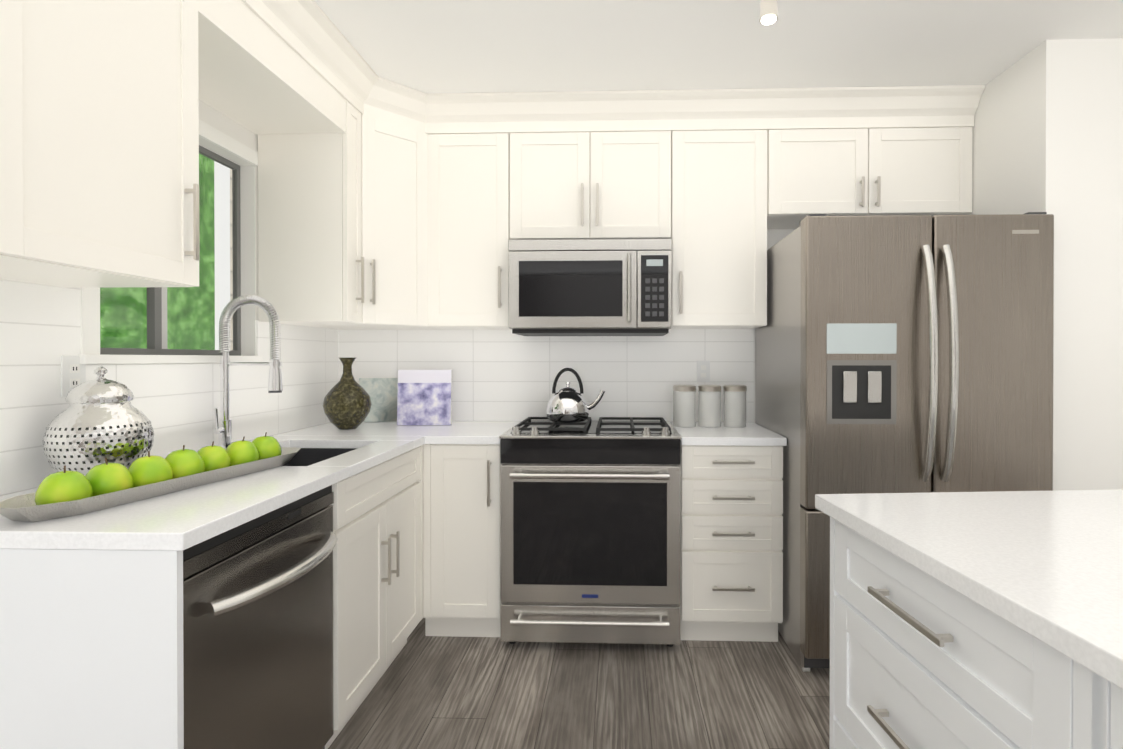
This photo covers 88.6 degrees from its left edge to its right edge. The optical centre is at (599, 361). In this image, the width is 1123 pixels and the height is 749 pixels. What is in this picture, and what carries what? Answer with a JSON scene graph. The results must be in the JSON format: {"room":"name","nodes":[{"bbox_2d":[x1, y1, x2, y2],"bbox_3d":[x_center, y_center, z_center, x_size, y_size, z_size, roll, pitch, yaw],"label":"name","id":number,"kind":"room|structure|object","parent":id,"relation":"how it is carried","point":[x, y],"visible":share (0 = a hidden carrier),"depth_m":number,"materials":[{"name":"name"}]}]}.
{"room":"kitchen","nodes":[
{"label":"kitchen","id":0,"kind":"room"},
{"bbox_2d":[86,100,257,364],"bbox_3d":[-1.576,0.009,-0.021,0.085,2.500,6.310,0,0,2],"label":"wall","id":1,"kind":"structure","parent":0,"point":[217,120],"depth_m":2.42,"materials":[{"name":"white paint"}]},
{"bbox_2d":[0,0,39,267],"bbox_3d":[-1.306,-0.645,0.784,0.380,0.892,0.643,0,0,2],"label":"upper cabinet","id":2,"kind":"object","parent":1,"relation":"attached to","point":[19,70],"depth_m":1.10,"materials":[{"name":"white wood"}]},
{"bbox_2d":[0,0,199,287],"bbox_3d":[-1.290,-0.647,1.277,0.380,0.892,0.582,0,0,2],"label":"upper cabinet","id":3,"kind":"object","parent":1,"relation":"attached to","point":[119,79],"depth_m":1.33,"materials":[{"name":"white wood"}]},
{"bbox_2d":[0,280,337,495],"bbox_3d":[-1.473,0.219,1.674,0.008,0.860,2.902,0,0,2],"label":"wall tile","id":4,"kind":"structure","parent":1,"relation":"attached to","point":[40,335],"depth_m":1.89,"materials":[{"name":"white tile"}]},
{"bbox_2d":[61,355,85,396],"bbox_3d":[-1.467,0.040,1.602,0.008,0.114,0.070,0,0,2],"label":"electrical outlet","id":5,"kind":"object","parent":4,"relation":"attached to","point":[73,372],"visible":0.71,"depth_m":1.59,"materials":[{"name":"white plastic"}]},
{"bbox_2d":[78,119,262,363],"bbox_3d":[-1.492,-0.436,2.020,0.112,0.883,0.809,0,0,2],"label":"window","id":6,"kind":"structure","parent":1,"relation":"in","point":[156,319],"depth_m":2.03,"materials":[{"name":"grey wood"}]},
{"bbox_2d":[328,618,829,748],"bbox_3d":[1.169,1.288,-0.005,5.900,0.060,6.510,0,0,2],"label":"floor","id":7,"kind":"structure","parent":0,"point":[438,692],"depth_m":2.12,"materials":[{"name":"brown wood"}]},
{"bbox_2d":[0,476,351,748],"bbox_3d":[-1.140,0.808,1.474,0.664,0.884,0.689,0,0,2],"label":"base cabinet","id":8,"kind":"object","parent":7,"relation":"on","point":[91,649],"depth_m":1.12,"materials":[{"name":"white wood"}]},
{"bbox_2d":[183,485,337,748],"bbox_3d":[-1.093,0.810,1.450,0.742,0.880,0.610,0,0,2],"label":"dishwasher","id":9,"kind":"object","parent":7,"relation":"on","point":[258,633],"visible":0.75,"depth_m":1.39,"materials":[{"name":"grey metal"}]},
{"bbox_2d":[352,445,422,715],"bbox_3d":[-1.118,0.805,2.155,0.664,0.884,0.790,0,0,2],"label":"base cabinet","id":10,"kind":"object","parent":7,"relation":"on","point":[387,496],"depth_m":2.10,"materials":[{"name":"white wood"}]},
{"bbox_2d":[0,421,455,550],"bbox_3d":[-1.107,0.443,2.117,0.690,0.232,1.990,0,0,2],"label":"countertop","id":11,"kind":"structure","parent":10,"relation":"on","point":[327,455],"depth_m":1.38,"materials":[{"name":"stone"}]},
{"bbox_2d":[42,366,153,474],"bbox_3d":[-1.337,0.171,1.538,0.226,0.316,0.226,0,0,2],"label":"jar","id":12,"kind":"object","parent":11,"relation":"on","point":[99,419],"visible":0.88,"depth_m":1.47,"materials":[{"name":"silver metal"}]},
{"bbox_2d":[0,447,300,521],"bbox_3d":[-1.121,0.310,1.542,0.176,0.038,0.800,0,0,12],"label":"tray","id":13,"kind":"object","parent":11,"relation":"on","point":[24,507],"visible":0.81,"depth_m":1.32,"materials":[{"name":"grey"}]},
{"bbox_2d":[35,432,281,504],"bbox_3d":[-1.120,0.274,1.542,0.103,0.099,0.664,0,0,11],"label":"apples","id":14,"kind":"object","parent":13,"relation":"on","point":[96,480],"visible":0.69,"depth_m":1.42,"materials":[{"name":"green food"}]},
{"bbox_2d":[213,295,282,449],"bbox_3d":[-1.293,0.040,2.091,0.244,0.573,0.110,0,0,2],"label":"faucet","id":15,"kind":"object","parent":11,"relation":"on","point":[223,428],"visible":1,"depth_m":2.10,"materials":[{"name":"silver metal"}]},
{"bbox_2d":[323,358,371,429],"bbox_3d":[-1.212,0.151,2.760,0.216,0.342,0.216,0,0,2],"label":"vase","id":16,"kind":"object","parent":11,"relation":"on","point":[347,404],"visible":1,"depth_m":2.70,"materials":[{"name":"ceramic"}]},
{"bbox_2d":[359,378,397,421],"bbox_3d":[-1.181,0.206,3.074,0.236,0.232,0.060,0,0,2],"label":"book","id":17,"kind":"object","parent":11,"relation":"on","point":[382,393],"visible":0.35,"depth_m":3.07,"materials":[{"name":"grey paper"}]},
{"bbox_2d":[397,370,451,424],"bbox_3d":[-0.886,0.182,2.914,0.268,0.281,0.044,0,0,-2],"label":"book","id":18,"kind":"object","parent":11,"relation":"on","point":[424,397],"visible":1,"depth_m":2.90,"materials":[{"name":"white paper"}]},
{"bbox_2d":[423,444,500,636],"bbox_3d":[-0.604,0.801,2.788,0.359,0.884,0.617,0,0,2],"label":"base cabinet","id":19,"kind":"object","parent":7,"relation":"on","point":[461,540],"visible":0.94,"depth_m":2.52,"materials":[{"name":"white wood"}]},
{"bbox_2d":[432,421,520,443],"bbox_3d":[-0.581,0.341,2.794,0.318,0.035,0.603,0,0,2],"label":"countertop","id":20,"kind":"structure","parent":19,"relation":"on","point":[464,432],"depth_m":2.62,"materials":[{"name":"stone"}]},
{"bbox_2d":[499,417,681,646],"bbox_3d":[-0.032,0.764,2.732,0.782,0.960,0.690,0,0,2],"label":"range","id":21,"kind":"object","parent":7,"relation":"on","point":[590,530],"visible":1,"depth_m":2.45,"materials":[{"name":"silver metal"}]},
{"bbox_2d":[546,368,604,421],"bbox_3d":[-0.118,0.161,2.849,0.295,0.264,0.216,0,0,2],"label":"kettle","id":22,"kind":"object","parent":21,"relation":"on","point":[567,403],"visible":1,"depth_m":2.78,"materials":[{"name":"silver metal"}]},
{"bbox_2d":[680,445,782,641],"bbox_3d":[0.581,0.801,2.748,0.436,0.884,0.617,0,0,2],"label":"base cabinet","id":23,"kind":"object","parent":7,"relation":"on","point":[731,543],"visible":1,"depth_m":2.48,"materials":[{"name":"white wood"}]},
{"bbox_2d":[670,422,786,445],"bbox_3d":[0.586,0.342,2.756,0.448,0.035,0.600,0,0,2],"label":"countertop","id":24,"kind":"structure","parent":23,"relation":"on","point":[753,434],"depth_m":2.49,"materials":[{"name":"stone"}]},
{"bbox_2d":[673,384,746,427],"bbox_3d":[0.548,0.219,2.857,0.364,0.206,0.114,0,0,2],"label":"canisters","id":25,"kind":"object","parent":24,"relation":"on","point":[709,406],"visible":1,"depth_m":2.81,"materials":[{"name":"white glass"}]},
{"bbox_2d":[755,212,1053,671],"bbox_3d":[1.267,0.336,2.555,0.927,1.817,0.918,0,0,2],"label":"fridge","id":26,"kind":"object","parent":7,"relation":"on","point":[904,353],"visible":0.67,"depth_m":2.19,"materials":[{"name":"silver metal"}]},
{"bbox_2d":[829,521,1118,748],"bbox_3d":[1.118,0.814,0.375,1.199,0.884,2.209,0,0,2],"label":"kitchen island","id":27,"kind":"object","parent":7,"relation":"on","point":[905,674],"depth_m":1.06,"materials":[{"name":"white painted wood"},{"name":"quartz"},{"name":"nickel"}]},
{"bbox_2d":[815,489,1122,748],"bbox_3d":[1.132,0.354,0.369,1.260,0.035,2.292,0,0,2],"label":"island countertop","id":28,"kind":"structure","parent":27,"relation":"on","point":[1036,576],"depth_m":0.96,"materials":[{"name":"white stone"}]},
{"bbox_2d":[314,0,1122,93],"bbox_3d":[1.169,-1.272,-0.018,5.900,0.060,6.510,0,0,2],"label":"ceiling","id":29,"kind":"structure","parent":0,"point":[458,46],"depth_m":2.24,"materials":[{"name":"white paint"}]},
{"bbox_2d":[198,0,345,133],"bbox_3d":[-1.272,-1.104,1.991,0.388,0.294,0.848,0,0,2],"label":"ceiling soffit","id":30,"kind":"structure","parent":29,"relation":"attached to","point":[257,74],"depth_m":2.00,"materials":[{"name":"white paint"}]},
{"bbox_2d":[759,0,777,24],"bbox_3d":[0.559,-1.189,1.898,0.070,0.123,0.070,0,0,2],"label":"track spotlight","id":31,"kind":"object","parent":29,"relation":"attached to","point":[768,12],"visible":1,"depth_m":1.88,"materials":[{"name":"white plastic"}]},
{"bbox_2d":[671,132,795,422],"bbox_3d":[0.046,-0.009,3.157,3.447,2.500,0.150,0,0,2],"label":"wall","id":32,"kind":"structure","parent":0,"point":[774,236],"depth_m":3.05,"materials":[{"name":"white paint"}]},
{"bbox_2d":[268,104,439,329],"bbox_3d":[-1.102,-0.637,2.809,0.653,0.930,0.595,0,0,2],"label":"upper cabinet","id":33,"kind":"object","parent":32,"relation":"attached to","point":[366,222],"depth_m":2.51,"materials":[{"name":"white wood"}]},
{"bbox_2d":[242,0,984,133],"bbox_3d":[0.294,-1.172,1.591,2.841,0.154,2.368,0,0,2],"label":"crown molding","id":34,"kind":"structure","parent":33,"relation":"attached to","point":[312,36],"depth_m":2.68,"materials":[{"name":"white"}]},
{"bbox_2d":[420,133,523,329],"bbox_3d":[-0.619,-0.637,2.908,0.497,0.930,0.365,0,0,2],"label":"upper cabinet","id":35,"kind":"object","parent":32,"relation":"attached to","point":[482,174],"depth_m":2.77,"materials":[{"name":"white wood"}]},
{"bbox_2d":[338,329,753,421],"bbox_3d":[-0.301,0.227,3.091,2.242,0.830,0.008,0,0,2],"label":"wall tile","id":36,"kind":"structure","parent":32,"relation":"attached to","point":[503,375],"depth_m":3.08,"materials":[{"name":"white tile"}]},
{"bbox_2d":[697,361,709,381],"bbox_3d":[0.552,0.052,3.054,0.070,0.114,0.007,0,0,2],"label":"electrical outlet","id":37,"kind":"object","parent":36,"relation":"attached to","point":[703,371],"visible":1,"depth_m":3.05,"materials":[{"name":"white plastic"}]},
{"bbox_2d":[524,131,675,239],"bbox_3d":[-0.041,-0.847,2.910,0.776,0.510,0.321,0,0,2],"label":"upper cabinet","id":38,"kind":"object","parent":32,"relation":"attached to","point":[578,185],"depth_m":2.75,"materials":[{"name":"white wood"}]},
{"bbox_2d":[508,239,671,335],"bbox_3d":[-0.041,-0.350,2.835,0.757,0.431,0.473,0,0,2],"label":"microwave","id":39,"kind":"object","parent":38,"relation":"attached to","point":[607,287],"visible":1,"depth_m":2.65,"materials":[{"name":"silver metal"}]},
{"bbox_2d":[671,130,771,328],"bbox_3d":[0.546,-0.637,2.892,0.514,0.930,0.321,0,0,2],"label":"upper cabinet","id":40,"kind":"object","parent":32,"relation":"attached to","point":[724,177],"depth_m":2.74,"materials":[{"name":"white wood"}]},
{"bbox_2d":[772,127,971,228],"bbox_3d":[1.280,-0.901,2.866,0.948,0.402,0.321,0,0,2],"label":"upper cabinet","id":41,"kind":"object","parent":32,"relation":"attached to","point":[864,171],"depth_m":2.71,"materials":[{"name":"white wood"}]},
{"bbox_2d":[968,38,1122,490],"bbox_3d":[2.982,-0.006,2.668,2.453,2.500,0.934,0,0,2],"label":"wall","id":42,"kind":"structure","parent":0,"point":[1047,133],"depth_m":2.24,"materials":[{"name":"white paint"}]},
{"label":"outside","id":43,"kind":"structure","parent":0,"visible":0},
{"bbox_2d":[100,154,232,349],"bbox_3d":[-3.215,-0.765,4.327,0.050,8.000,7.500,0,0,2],"label":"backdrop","id":44,"kind":"structure","parent":43,"point":[184,336],"depth_m":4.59,"materials":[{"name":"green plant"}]}
]}

